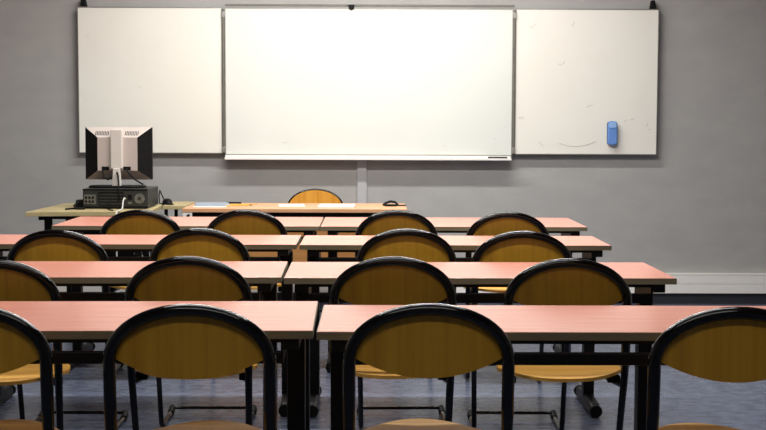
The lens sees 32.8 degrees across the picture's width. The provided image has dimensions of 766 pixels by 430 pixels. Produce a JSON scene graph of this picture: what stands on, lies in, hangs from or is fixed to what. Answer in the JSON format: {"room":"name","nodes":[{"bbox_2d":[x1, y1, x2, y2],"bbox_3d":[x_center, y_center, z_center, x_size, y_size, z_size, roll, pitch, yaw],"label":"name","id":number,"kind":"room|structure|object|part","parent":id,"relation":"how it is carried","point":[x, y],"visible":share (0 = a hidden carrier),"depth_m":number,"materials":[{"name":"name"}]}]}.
{"room":"classroom","nodes":[
{"label":"classroom","id":0,"kind":"room"},
{"bbox_2d":[0,0,765,272],"bbox_3d":[0.075,-0.859,9.063,7.700,3.150,0.100,0,4,0],"label":"wall","id":1,"kind":"structure","parent":0,"point":[698,204],"depth_m":9.05,"materials":[{"name":"paint"}]},
{"bbox_2d":[357,160,366,202],"bbox_3d":[-0.147,-0.041,9.058,0.067,0.884,0.020,0,4,0],"label":"trim","id":2,"kind":"structure","parent":1,"relation":"attached to","point":[361,164],"depth_m":9.04,"materials":[{"name":"white metal"}]},
{"bbox_2d":[77,0,658,159],"bbox_3d":[-0.100,-0.931,8.949,3.992,1.101,0.115,0,4,0],"label":"whiteboard","id":3,"kind":"object","parent":1,"relation":"attached to","point":[350,83],"visible":0.99,"depth_m":8.94,"materials":[{"name":"ceramic"}]},
{"bbox_3d":[-1.601,-0.925,8.945,0.978,0.989,0.018,0,4,0],"label":"wing panel","id":4,"kind":"part","parent":3,"relation":"part of","materials":[{"name":"ceramic"}]},
{"bbox_2d":[225,155,510,159],"bbox_3d":[-0.102,-0.395,8.951,1.970,0.030,0.044,0,4,0],"label":"tray","id":5,"kind":"object","parent":3,"relation":"on","point":[234,157],"depth_m":8.96,"materials":[{"name":"white plastic"}]},
{"bbox_3d":[-0.097,-0.914,8.947,1.966,0.994,0.018,0,4,0],"label":"panel","id":6,"kind":"part","parent":3,"relation":"part of","materials":[{"name":"ceramic"}]},
{"bbox_3d":[-0.089,-1.437,8.918,1.985,0.013,0.026,0,4,0],"label":"rail","id":7,"kind":"part","parent":3,"relation":"part of","materials":[{"name":"grey metal"}]},
{"bbox_3d":[1.403,-0.917,8.971,0.974,0.989,0.018,0,4,0],"label":"wing panel","id":8,"kind":"part","parent":3,"relation":"part of","materials":[{"name":"ceramic"}]},
{"bbox_2d":[607,121,616,144],"bbox_3d":[1.580,-0.564,8.961,0.066,0.165,0.046,0,4,0],"label":"eraser","id":9,"kind":"object","parent":3,"relation":"attached to","point":[611,125],"visible":1,"depth_m":8.94,"materials":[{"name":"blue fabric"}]},
{"bbox_2d":[57,273,765,292],"bbox_3d":[0.071,0.471,9.083,7.500,0.138,0.046,0,4,0],"label":"trim","id":10,"kind":"structure","parent":1,"relation":"attached to","point":[686,282],"depth_m":9.08,"materials":[{"name":"white plastic"}]},
{"bbox_2d":[60,292,765,303],"bbox_3d":[0.071,0.580,9.106,7.500,0.074,0.015,0,4,0],"label":"baseboard","id":11,"kind":"structure","parent":1,"relation":"attached to","point":[658,298],"depth_m":9.12,"materials":[{"name":"plastic"}]},
{"bbox_2d":[0,303,765,429],"bbox_3d":[0.119,1.072,3.309,7.500,0.100,11.650,0,4,0],"label":"floor","id":12,"kind":"structure","parent":0,"point":[684,398],"depth_m":5.91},
{"bbox_2d":[0,309,58,429],"bbox_3d":[-0.974,0.602,3.253,0.402,0.839,0.525,0,4,-2],"label":"chair","id":13,"kind":"object","parent":12,"relation":"on","point":[22,343],"visible":1,"depth_m":3.00,"materials":[{"name":"brown wood"}]},
{"bbox_3d":[-0.967,0.297,3.007,0.364,0.160,0.031,0,4,-2],"label":"backrest","id":14,"kind":"part","parent":13,"relation":"part of","materials":[{"name":"brown wood"}]},
{"bbox_3d":[-0.974,0.567,3.260,0.400,0.035,0.504,0,4,-2],"label":"seat","id":15,"kind":"part","parent":13,"relation":"part of","materials":[{"name":"brown wood"}]},
{"bbox_2d":[0,259,69,429],"bbox_3d":[-1.210,0.534,4.212,0.402,0.839,0.525,0,4,-6],"label":"chair","id":16,"kind":"object","parent":12,"relation":"on","point":[19,281],"visible":0.63,"depth_m":3.97,"materials":[{"name":"brown wood"}]},
{"bbox_3d":[-1.187,0.229,3.967,0.364,0.160,0.031,0,4,-6],"label":"backrest","id":17,"kind":"part","parent":16,"relation":"part of","materials":[{"name":"brown wood"}]},
{"bbox_3d":[-1.211,0.499,4.220,0.400,0.035,0.504,0,4,-6],"label":"seat","id":18,"kind":"part","parent":16,"relation":"part of","materials":[{"name":"brown wood"}]},
{"bbox_2d":[6,229,128,427],"bbox_3d":[-1.266,0.457,5.310,0.402,0.839,0.525,0,4,1],"label":"chair","id":19,"kind":"object","parent":12,"relation":"on","point":[45,245],"visible":0.35,"depth_m":5.05,"materials":[{"name":"brown wood"}]},
{"bbox_3d":[-1.268,0.152,5.064,0.364,0.160,0.031,0,4,1],"label":"backrest","id":20,"kind":"part","parent":19,"relation":"part of","materials":[{"name":"brown wood"}]},
{"bbox_2d":[25,203,163,292],"bbox_3d":[-1.701,0.325,7.868,0.695,0.742,0.840,0,4,0],"label":"computer desk","id":21,"kind":"object","parent":12,"relation":"on","point":[47,214],"visible":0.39,"depth_m":7.59,"materials":[{"name":"laminate"}]},
{"bbox_3d":[-1.972,-0.007,7.863,0.060,0.028,0.640,0,4,0],"label":"rail","id":22,"kind":"part","parent":21,"relation":"part of","materials":[{"name":"black metal"}]},
{"bbox_3d":[-1.961,0.353,7.637,0.040,0.716,0.040,0,4,0],"label":"leg","id":23,"kind":"part","parent":21,"relation":"part of","materials":[{"name":"black metal"}]},
{"bbox_3d":[-1.966,0.317,8.166,0.040,0.716,0.040,0,4,0],"label":"leg","id":24,"kind":"part","parent":21,"relation":"part of","materials":[{"name":"black metal"}]},
{"bbox_2d":[65,200,84,209],"bbox_3d":[-1.806,-0.059,7.681,0.111,0.052,0.166,0,4,0],"label":"cable loop","id":25,"kind":"object","parent":21,"relation":"on","point":[78,201],"visible":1,"depth_m":7.66,"materials":[{"name":"plastic"}]},
{"bbox_2d":[76,199,82,206],"bbox_3d":[-1.811,-0.068,7.800,0.050,0.050,0.080,0,4,0],"label":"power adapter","id":26,"kind":"object","parent":21,"relation":"on","point":[79,204],"visible":0.47,"depth_m":7.76,"materials":[{"name":"black plastic"}]},
{"bbox_3d":[-1.715,0.012,7.568,0.540,0.024,0.025,0,4,0],"label":"rail","id":27,"kind":"part","parent":21,"relation":"part of","materials":[{"name":"black metal"}]},
{"bbox_3d":[-1.697,0.153,8.104,0.475,0.372,0.015,0,4,0],"label":"modesty panel","id":28,"kind":"part","parent":21,"relation":"part of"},
{"bbox_2d":[83,186,157,208],"bbox_3d":[-1.591,-0.108,7.904,0.385,0.118,0.390,0,4,0],"label":"desktop computer","id":29,"kind":"object","parent":21,"relation":"on","point":[146,197],"visible":0.96,"depth_m":7.72,"materials":[{"name":"metal"}]},
{"bbox_3d":[-1.740,-0.093,7.716,0.070,0.057,0.004,0,4,0],"label":"port plate","id":30,"kind":"part","parent":29,"relation":"part of","materials":[{"name":"metal"}]},
{"bbox_2d":[85,127,152,187],"bbox_3d":[-1.613,-0.350,7.897,0.406,0.366,0.200,0,4,0],"label":"computer monitor","id":31,"kind":"object","parent":29,"relation":"on","point":[127,151],"visible":0.99,"depth_m":7.87,"materials":[{"name":"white plastic"}]},
{"bbox_2d":[116,172,119,200],"bbox_3d":[-1.582,-0.170,7.764,0.017,0.171,0.139,-1,4,-15],"label":"cable","id":32,"kind":"object","parent":31,"relation":"hanging from","point":[116,172],"visible":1,"depth_m":7.71,"materials":[{"name":"black plastic"}]},
{"bbox_2d":[125,131,138,135],"bbox_3d":[-1.523,-0.495,7.883,0.080,0.026,0.033,0,4,0],"label":"vent","id":33,"kind":"object","parent":31,"relation":"attached to","point":[127,133],"depth_m":7.88,"materials":[{"name":"white plastic"}]},
{"bbox_2d":[116,198,125,292],"bbox_3d":[-1.475,0.310,7.587,0.125,0.811,0.310,0,4,0],"label":"cable","id":34,"kind":"object","parent":29,"relation":"attached to","point":[123,198],"visible":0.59,"depth_m":7.60,"materials":[{"name":"plastic"}]},
{"bbox_2d":[134,194,144,203],"bbox_3d":[-1.445,-0.097,7.714,0.060,0.060,0.004,0,4,0],"label":"fan grille","id":35,"kind":"object","parent":29,"relation":"attached to","point":[138,198],"depth_m":7.71,"materials":[{"name":"metal"}]},
{"bbox_3d":[-1.436,0.355,7.642,0.040,0.716,0.040,0,4,0],"label":"leg","id":36,"kind":"part","parent":21,"relation":"part of","materials":[{"name":"black metal"}]},
{"bbox_2d":[99,209,180,371],"bbox_3d":[-1.167,0.374,6.498,0.402,0.839,0.525,0,4,0],"label":"chair","id":37,"kind":"object","parent":12,"relation":"on","point":[131,222],"visible":0.35,"depth_m":6.24,"materials":[{"name":"brown wood"}]},
{"bbox_3d":[-1.167,0.339,6.506,0.400,0.035,0.504,0,4,0],"label":"seat","id":38,"kind":"part","parent":37,"relation":"part of","materials":[{"name":"brown wood"}]},
{"bbox_3d":[-1.165,0.385,6.324,0.402,0.834,0.176,0,4,0],"label":"frame","id":39,"kind":"part","parent":37,"relation":"part of","materials":[{"name":"black metal"}]},
{"bbox_3d":[-1.164,0.069,6.252,0.364,0.160,0.031,0,4,0],"label":"backrest","id":40,"kind":"part","parent":37,"relation":"part of","materials":[{"name":"brown wood"}]},
{"bbox_2d":[0,234,300,416],"bbox_3d":[-1.064,0.476,5.734,1.387,0.740,0.470,0,4,-1],"label":"table","id":41,"kind":"object","parent":12,"relation":"on","point":[283,245],"visible":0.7,"depth_m":5.62,"materials":[{"name":"pink laminate"}]},
{"bbox_3d":[-1.706,0.475,5.723,0.048,0.642,0.070,0,4,-1],"label":"leg","id":42,"kind":"part","parent":41,"relation":"part of","materials":[{"name":"black metal"}]},
{"bbox_3d":[-1.060,0.192,5.509,1.237,0.031,0.018,0,4,-1],"label":"rail","id":43,"kind":"part","parent":41,"relation":"part of","materials":[{"name":"black metal"}]},
{"bbox_3d":[-1.063,0.134,5.697,1.237,0.012,0.405,0,4,-1],"label":"rail","id":44,"kind":"part","parent":41,"relation":"part of","materials":[{"name":"black metal"}]},
{"bbox_3d":[-0.425,0.145,5.721,0.040,0.034,0.446,0,4,-1],"label":"rail","id":45,"kind":"part","parent":41,"relation":"part of","materials":[{"name":"black metal"}]},
{"bbox_3d":[-0.423,0.478,5.744,0.048,0.642,0.070,0,4,-1],"label":"leg","id":46,"kind":"part","parent":41,"relation":"part of","materials":[{"name":"black metal"}]},
{"bbox_2d":[16,261,287,429],"bbox_3d":[-0.999,0.557,4.572,1.306,0.740,0.500,0,4,-2],"label":"table","id":47,"kind":"object","parent":12,"relation":"on","point":[265,275],"visible":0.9,"depth_m":4.46,"materials":[{"name":"pink laminate"}]},
{"bbox_3d":[-0.997,0.215,4.535,1.156,0.012,0.435,0,4,-2],"label":"rail","id":48,"kind":"part","parent":47,"relation":"part of","materials":[{"name":"black metal"}]},
{"bbox_3d":[-0.991,0.275,4.333,1.156,0.031,0.018,0,4,-2],"label":"rail","id":49,"kind":"part","parent":47,"relation":"part of","materials":[{"name":"black metal"}]},
{"bbox_3d":[-0.400,0.226,4.566,0.040,0.034,0.476,0,4,-2],"label":"rail","id":50,"kind":"part","parent":47,"relation":"part of","materials":[{"name":"black metal"}]},
{"bbox_3d":[-0.398,0.559,4.589,0.048,0.642,0.070,0,4,-2],"label":"leg","id":51,"kind":"part","parent":47,"relation":"part of","materials":[{"name":"black metal"}]},
{"bbox_2d":[0,301,317,429],"bbox_3d":[-0.830,0.634,3.478,1.300,0.740,0.535,0,4,-2],"label":"table","id":52,"kind":"object","parent":12,"relation":"on","point":[290,323],"visible":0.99,"depth_m":3.44,"materials":[{"name":"pink laminate"}]},
{"bbox_3d":[-0.823,0.353,3.222,1.150,0.031,0.018,0,4,-2],"label":"rail","id":53,"kind":"part","parent":52,"relation":"part of","materials":[{"name":"black metal"}]},
{"bbox_3d":[-0.829,0.292,3.442,1.150,0.012,0.470,0,4,-2],"label":"rail","id":54,"kind":"part","parent":52,"relation":"part of","materials":[{"name":"black metal"}]},
{"bbox_3d":[-0.234,0.303,3.471,0.040,0.034,0.511,0,4,-2],"label":"rail","id":55,"kind":"part","parent":52,"relation":"part of","materials":[{"name":"black metal"}]},
{"bbox_3d":[-0.233,0.636,3.494,0.048,0.642,0.070,0,4,-2],"label":"leg","id":56,"kind":"part","parent":52,"relation":"part of","materials":[{"name":"black metal"}]},
{"bbox_2d":[163,201,194,216],"bbox_3d":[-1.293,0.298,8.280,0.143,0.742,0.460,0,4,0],"label":"side table","id":57,"kind":"object","parent":12,"relation":"on","point":[177,205],"visible":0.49,"depth_m":8.06,"materials":[{"name":"laminate"}]},
{"bbox_2d":[158,190,173,204],"bbox_3d":[-1.367,-0.111,8.162,0.086,0.088,0.177,-2,4,-23],"label":"computer mouse","id":58,"kind":"object","parent":57,"relation":"on","point":[167,201],"visible":1,"depth_m":8.13,"materials":[{"name":"black plastic"}]},
{"bbox_3d":[-1.348,0.294,8.490,0.020,0.720,0.020,0,4,0],"label":"leg","id":59,"kind":"part","parent":57,"relation":"part of","materials":[{"name":"black metal"}]},
{"bbox_2d":[52,216,323,369],"bbox_3d":[-0.986,0.401,6.807,1.330,0.740,0.640,0,4,-1],"label":"table","id":60,"kind":"object","parent":12,"relation":"on","point":[308,225],"visible":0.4,"depth_m":6.68,"materials":[{"name":"pink laminate"}]},
{"bbox_3d":[-1.599,0.400,6.799,0.048,0.642,0.070,0,4,-1],"label":"leg","id":61,"kind":"part","parent":60,"relation":"part of","materials":[{"name":"black metal"}]},
{"bbox_3d":[-0.984,0.059,6.770,1.180,0.012,0.575,0,4,-1],"label":"rail","id":62,"kind":"part","parent":60,"relation":"part of","materials":[{"name":"black metal"}]},
{"bbox_3d":[-0.374,0.071,6.791,0.040,0.034,0.616,0,4,-1],"label":"rail","id":63,"kind":"part","parent":60,"relation":"part of","materials":[{"name":"black metal"}]},
{"bbox_2d":[103,304,276,429],"bbox_3d":[-0.448,0.604,3.252,0.402,0.839,0.525,0,4,0],"label":"chair","id":64,"kind":"object","parent":12,"relation":"on","point":[175,341],"visible":1,"depth_m":3.00,"materials":[{"name":"brown wood"}]},
{"bbox_3d":[-0.448,0.299,3.006,0.364,0.160,0.031,0,4,0],"label":"backrest","id":65,"kind":"part","parent":64,"relation":"part of","materials":[{"name":"brown wood"}]},
{"bbox_3d":[-0.448,0.568,3.260,0.400,0.035,0.504,0,4,0],"label":"seat","id":66,"kind":"part","parent":64,"relation":"part of","materials":[{"name":"brown wood"}]},
{"bbox_2d":[124,256,257,429],"bbox_3d":[-0.611,0.528,4.323,0.402,0.839,0.525,0,4,0],"label":"chair","id":67,"kind":"object","parent":12,"relation":"on","point":[179,278],"visible":0.51,"depth_m":4.07,"materials":[{"name":"brown wood"}]},
{"bbox_3d":[-0.779,0.519,4.197,0.040,0.024,0.030,0,4,0],"label":"seat mount","id":68,"kind":"part","parent":67,"relation":"part of","materials":[{"name":"black plastic"}]},
{"bbox_3d":[-0.610,0.223,4.077,0.364,0.160,0.031,0,4,0],"label":"backrest","id":69,"kind":"part","parent":67,"relation":"part of","materials":[{"name":"brown wood"}]},
{"bbox_3d":[-0.611,0.493,4.331,0.400,0.035,0.504,0,4,0],"label":"seat","id":70,"kind":"part","parent":67,"relation":"part of","materials":[{"name":"brown wood"}]},
{"bbox_3d":[-0.444,0.520,4.196,0.040,0.024,0.030,0,4,0],"label":"seat mount","id":71,"kind":"part","parent":67,"relation":"part of","materials":[{"name":"black plastic"}]},
{"bbox_2d":[150,228,256,426],"bbox_3d":[-0.731,0.452,5.415,0.402,0.839,0.525,0,4,0],"label":"chair","id":72,"kind":"object","parent":12,"relation":"on","point":[217,245],"visible":0.42,"depth_m":5.15,"materials":[{"name":"brown wood"}]},
{"bbox_3d":[-0.728,0.146,5.168,0.364,0.160,0.031,0,4,0],"label":"backrest","id":73,"kind":"part","parent":72,"relation":"part of","materials":[{"name":"brown wood"}]},
{"bbox_2d":[207,209,286,291],"bbox_3d":[-0.665,0.374,6.532,0.402,0.839,0.525,0,4,0],"label":"chair","id":74,"kind":"object","parent":12,"relation":"on","point":[243,221],"visible":0.33,"depth_m":6.27,"materials":[{"name":"brown wood"}]},
{"bbox_3d":[-0.663,0.384,6.358,0.402,0.834,0.176,0,4,0],"label":"frame","id":75,"kind":"part","parent":74,"relation":"part of","materials":[{"name":"black metal"}]},
{"bbox_3d":[-0.662,0.069,6.286,0.364,0.160,0.031,0,4,0],"label":"backrest","id":76,"kind":"part","parent":74,"relation":"part of","materials":[{"name":"brown wood"}]},
{"bbox_3d":[-0.665,0.338,6.540,0.400,0.035,0.504,0,4,0],"label":"seat","id":77,"kind":"part","parent":74,"relation":"part of","materials":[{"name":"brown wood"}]},
{"bbox_2d":[182,203,406,261],"bbox_3d":[-0.533,0.313,8.097,1.350,0.742,0.560,0,4,0],"label":"desk","id":78,"kind":"object","parent":12,"relation":"on","point":[310,209],"visible":0.27,"depth_m":7.84,"materials":[{"name":"beige laminate"}]},
{"bbox_3d":[-1.173,0.006,7.797,0.057,0.044,0.006,0,4,0],"label":"number plate","id":79,"kind":"part","parent":78,"relation":"part of","materials":[{"name":"white plastic"}]},
{"bbox_2d":[193,206,226,206],"bbox_3d":[-1.058,-0.051,7.937,0.200,0.002,0.100,0,4,-3],"label":"note","id":80,"kind":"object","parent":78,"relation":"on","point":[193,206],"visible":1,"depth_m":7.94,"materials":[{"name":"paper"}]},
{"bbox_2d":[195,202,229,205],"bbox_3d":[-1.069,-0.068,8.136,0.210,0.008,0.300,0,4,-9],"label":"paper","id":81,"kind":"object","parent":78,"relation":"on","point":[196,203],"visible":1,"depth_m":8.13,"materials":[{"name":"white paper"}]},
{"bbox_3d":[-0.532,-0.014,8.075,1.280,0.038,0.480,0,4,0],"label":"rail","id":82,"kind":"part","parent":78,"relation":"part of","materials":[{"name":"black metal"}]},
{"bbox_2d":[278,204,304,206],"bbox_3d":[-0.569,-0.060,8.091,0.160,0.002,0.220,0,4,-6],"label":"paper sheet","id":83,"kind":"object","parent":78,"relation":"on","point":[280,205],"visible":1,"depth_m":8.06,"materials":[{"name":"white paper"}]},
{"bbox_3d":[-0.531,0.176,7.917,1.200,0.360,0.018,0,4,0],"label":"modesty panel","id":84,"kind":"part","parent":78,"relation":"part of","materials":[{"name":"beige laminate"}]},
{"bbox_2d":[318,204,355,207],"bbox_3d":[-0.283,-0.057,8.014,0.220,0.008,0.260,0,4,1],"label":"paper stack","id":85,"kind":"object","parent":78,"relation":"on","point":[320,205],"visible":1,"depth_m":7.97,"materials":[{"name":"white paper"}]},
{"bbox_2d":[382,200,405,205],"bbox_3d":[0.069,-0.072,8.068,0.146,0.036,0.070,0,4,0],"label":"strap","id":86,"kind":"object","parent":78,"relation":"on","point":[389,201],"visible":1,"depth_m":8.06,"materials":[{"name":"black plastic"}]},
{"bbox_2d":[288,189,342,311],"bbox_3d":[-0.460,0.241,8.645,0.400,0.810,0.518,0,4,0],"label":"chair","id":87,"kind":"object","parent":12,"relation":"on","point":[309,195],"visible":0.28,"depth_m":8.85,"materials":[{"name":"brown wood"}]},
{"bbox_3d":[-0.460,-0.091,8.850,0.364,0.155,0.031,0,4,0],"label":"backrest","id":88,"kind":"part","parent":87,"relation":"part of","materials":[{"name":"orange wood"}]},
{"bbox_2d":[329,256,456,421],"bbox_3d":[0.029,0.530,4.339,0.402,0.839,0.525,0,4,0],"label":"chair","id":89,"kind":"object","parent":12,"relation":"on","point":[387,280],"visible":0.53,"depth_m":4.08,"materials":[{"name":"brown wood"}]},
{"bbox_3d":[0.029,0.494,4.346,0.400,0.035,0.504,0,4,0],"label":"seat","id":90,"kind":"part","parent":89,"relation":"part of","materials":[{"name":"brown wood"}]},
{"bbox_3d":[0.031,0.224,4.093,0.364,0.160,0.031,0,4,0],"label":"backrest","id":91,"kind":"part","parent":89,"relation":"part of","materials":[{"name":"brown wood"}]},
{"bbox_2d":[355,210,437,256],"bbox_3d":[0.058,0.376,6.538,0.402,0.839,0.525,0,4,-2],"label":"chair","id":92,"kind":"object","parent":12,"relation":"on","point":[375,224],"visible":0.26,"depth_m":6.28,"materials":[{"name":"brown wood"}]},
{"bbox_3d":[0.065,0.071,6.293,0.364,0.160,0.031,0,4,-2],"label":"backrest","id":93,"kind":"part","parent":92,"relation":"part of","materials":[{"name":"brown wood"}]},
{"bbox_2d":[356,228,456,427],"bbox_3d":[0.084,0.454,5.421,0.402,0.839,0.525,0,4,-2],"label":"chair","id":94,"kind":"object","parent":12,"relation":"on","point":[422,245],"visible":0.34,"depth_m":5.16,"materials":[{"name":"brown wood"}]},
{"bbox_3d":[0.093,0.149,5.176,0.364,0.160,0.031,0,4,-2],"label":"backrest","id":95,"kind":"part","parent":94,"relation":"part of","materials":[{"name":"brown wood"}]},
{"bbox_2d":[343,303,514,429],"bbox_3d":[0.101,0.604,3.277,0.402,0.839,0.525,0,4,-1],"label":"chair","id":96,"kind":"object","parent":12,"relation":"on","point":[421,340],"visible":1,"depth_m":3.02,"materials":[{"name":"brown wood"}]},
{"bbox_3d":[0.101,0.569,3.285,0.400,0.035,0.504,0,4,-1],"label":"seat","id":97,"kind":"part","parent":96,"relation":"part of","materials":[{"name":"brown wood"}]},
{"bbox_3d":[0.107,0.299,3.031,0.364,0.160,0.031,0,4,-1],"label":"backrest","id":98,"kind":"part","parent":96,"relation":"part of","materials":[{"name":"brown wood"}]},
{"bbox_2d":[320,217,586,372],"bbox_3d":[0.350,0.405,6.818,1.330,0.740,0.640,0,4,0],"label":"table","id":99,"kind":"object","parent":12,"relation":"on","point":[334,225],"visible":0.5,"depth_m":6.63,"materials":[{"name":"pink laminate"}]},
{"bbox_3d":[-0.259,0.071,6.790,0.040,0.034,0.616,0,4,0],"label":"rail","id":100,"kind":"part","parent":99,"relation":"part of","materials":[{"name":"black metal"}]},
{"bbox_3d":[-0.263,0.404,6.813,0.048,0.642,0.070,0,4,0],"label":"leg","id":101,"kind":"part","parent":99,"relation":"part of","materials":[{"name":"black metal"}]},
{"bbox_3d":[0.351,0.063,6.782,1.180,0.012,0.575,0,4,0],"label":"rail","id":102,"kind":"part","parent":99,"relation":"part of","materials":[{"name":"black metal"}]},
{"bbox_3d":[0.963,0.408,6.823,0.048,0.642,0.070,0,4,0],"label":"leg","id":103,"kind":"part","parent":99,"relation":"part of","materials":[{"name":"black metal"}]},
{"bbox_3d":[0.961,0.075,6.800,0.040,0.034,0.616,0,4,0],"label":"rail","id":104,"kind":"part","parent":99,"relation":"part of","materials":[{"name":"black metal"}]},
{"bbox_2d":[299,235,611,417],"bbox_3d":[0.303,0.480,5.740,1.317,0.740,0.470,0,4,-1],"label":"table","id":105,"kind":"object","parent":12,"relation":"on","point":[590,247],"visible":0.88,"depth_m":5.65,"materials":[{"name":"pink laminate"}]},
{"bbox_3d":[-0.300,0.146,5.709,0.040,0.034,0.446,0,4,-1],"label":"rail","id":106,"kind":"part","parent":105,"relation":"part of","materials":[{"name":"black metal"}]},
{"bbox_3d":[-0.304,0.479,5.733,0.048,0.642,0.070,0,4,-1],"label":"leg","id":107,"kind":"part","parent":105,"relation":"part of","materials":[{"name":"black metal"}]},
{"bbox_3d":[0.304,0.138,5.704,1.167,0.012,0.405,0,4,-1],"label":"rail","id":108,"kind":"part","parent":105,"relation":"part of","materials":[{"name":"black metal"}]},
{"bbox_3d":[0.306,0.196,5.516,1.167,0.031,0.018,0,4,-1],"label":"rail","id":109,"kind":"part","parent":105,"relation":"part of","materials":[{"name":"black metal"}]},
{"bbox_3d":[0.909,0.483,5.748,0.048,0.642,0.070,0,4,-1],"label":"leg","id":110,"kind":"part","parent":105,"relation":"part of","materials":[{"name":"black metal"}]},
{"bbox_3d":[0.907,0.150,5.725,0.040,0.034,0.446,0,4,-1],"label":"rail","id":111,"kind":"part","parent":105,"relation":"part of","materials":[{"name":"black metal"}]},
{"bbox_2d":[284,262,676,429],"bbox_3d":[0.319,0.561,4.586,1.306,0.740,0.500,0,4,-1],"label":"table","id":112,"kind":"object","parent":12,"relation":"on","point":[647,280],"visible":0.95,"depth_m":4.47,"materials":[{"name":"pink laminate"}]},
{"bbox_3d":[-0.278,0.228,4.552,0.040,0.034,0.476,0,4,-1],"label":"rail","id":113,"kind":"part","parent":112,"relation":"part of","materials":[{"name":"black metal"}]},
{"bbox_3d":[-0.282,0.560,4.575,0.048,0.642,0.070,0,4,-1],"label":"leg","id":114,"kind":"part","parent":112,"relation":"part of","materials":[{"name":"black metal"}]},
{"bbox_3d":[0.320,0.219,4.550,1.156,0.012,0.435,0,4,-1],"label":"rail","id":115,"kind":"part","parent":112,"relation":"part of","materials":[{"name":"black metal"}]},
{"bbox_3d":[0.324,0.278,4.347,1.156,0.031,0.018,0,4,-1],"label":"rail","id":116,"kind":"part","parent":112,"relation":"part of","materials":[{"name":"black metal"}]},
{"bbox_3d":[0.920,0.563,4.597,0.048,0.642,0.070,0,4,-1],"label":"leg","id":117,"kind":"part","parent":112,"relation":"part of","materials":[{"name":"black metal"}]},
{"bbox_3d":[0.918,0.230,4.574,0.040,0.034,0.476,0,4,-1],"label":"rail","id":118,"kind":"part","parent":112,"relation":"part of","materials":[{"name":"black metal"}]},
{"bbox_2d":[463,211,548,378],"bbox_3d":[0.592,0.385,6.443,0.402,0.839,0.525,0,4,0],"label":"chair","id":119,"kind":"object","parent":12,"relation":"on","point":[494,224],"visible":0.34,"depth_m":6.18,"materials":[{"name":"brown wood"}]},
{"bbox_3d":[0.592,0.349,6.451,0.400,0.035,0.504,0,4,0],"label":"seat","id":120,"kind":"part","parent":119,"relation":"part of","materials":[{"name":"brown wood"}]},
{"bbox_3d":[0.595,0.079,6.197,0.364,0.160,0.031,0,4,0],"label":"backrest","id":121,"kind":"part","parent":119,"relation":"part of","materials":[{"name":"brown wood"}]},
{"bbox_2d":[467,231,572,429],"bbox_3d":[0.548,0.462,5.336,0.402,0.839,0.525,0,4,1],"label":"chair","id":122,"kind":"object","parent":12,"relation":"on","point":[513,246],"visible":0.38,"depth_m":5.08,"materials":[{"name":"brown wood"}]},
{"bbox_3d":[0.546,0.157,5.090,0.364,0.160,0.031,0,4,1],"label":"backrest","id":123,"kind":"part","parent":122,"relation":"part of","materials":[{"name":"brown wood"}]},
{"bbox_2d":[316,305,765,429],"bbox_3d":[0.484,0.640,3.455,1.300,0.740,0.475,0,4,0],"label":"table","id":124,"kind":"object","parent":12,"relation":"on","point":[522,324],"visible":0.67,"depth_m":3.33,"materials":[{"name":"pink laminate"}]},
{"bbox_3d":[-0.114,0.640,3.450,0.048,0.642,0.070,0,4,0],"label":"leg","id":125,"kind":"part","parent":124,"relation":"part of","materials":[{"name":"black metal"}]},
{"bbox_3d":[-0.110,0.307,3.426,0.040,0.034,0.451,0,4,0],"label":"rail","id":126,"kind":"part","parent":124,"relation":"part of","materials":[{"name":"black metal"}]},
{"bbox_3d":[0.485,0.299,3.418,1.150,0.012,0.410,0,4,0],"label":"rail","id":127,"kind":"part","parent":124,"relation":"part of","materials":[{"name":"black metal"}]},
{"bbox_3d":[0.486,0.357,3.228,1.150,0.031,0.018,0,4,0],"label":"rail","id":128,"kind":"part","parent":124,"relation":"part of","materials":[{"name":"black metal"}]},
{"bbox_2d":[497,258,631,429],"bbox_3d":[0.569,0.534,4.298,0.402,0.839,0.525,0,4,-2],"label":"chair","id":129,"kind":"object","parent":12,"relation":"on","point":[563,281],"visible":0.73,"depth_m":4.04,"materials":[{"name":"brown wood"}]},
{"bbox_3d":[0.569,0.499,4.306,0.400,0.035,0.504,0,4,-2],"label":"seat","id":130,"kind":"part","parent":129,"relation":"part of","materials":[{"name":"brown wood"}]},
{"bbox_3d":[0.577,0.229,4.052,0.364,0.160,0.031,0,4,-2],"label":"backrest","id":131,"kind":"part","parent":129,"relation":"part of","materials":[{"name":"brown wood"}]},
{"bbox_3d":[0.740,0.525,4.176,0.040,0.024,0.030,0,4,-2],"label":"seat mount","id":132,"kind":"part","parent":129,"relation":"part of","materials":[{"name":"black plastic"}]},
{"bbox_2d":[646,306,765,429],"bbox_3d":[0.813,0.609,3.238,0.402,0.839,0.525,0,4,1],"label":"chair","id":133,"kind":"object","parent":12,"relation":"on","point":[724,344],"visible":1,"depth_m":2.98,"materials":[{"name":"brown wood"}]},
{"bbox_3d":[0.813,0.574,3.246,0.400,0.035,0.504,0,4,1],"label":"seat","id":134,"kind":"part","parent":133,"relation":"part of","materials":[{"name":"brown wood"}]},
{"bbox_3d":[0.812,0.304,2.992,0.364,0.160,0.031,0,4,1],"label":"backrest","id":135,"kind":"part","parent":133,"relation":"part of","materials":[{"name":"brown wood"}]}
]}

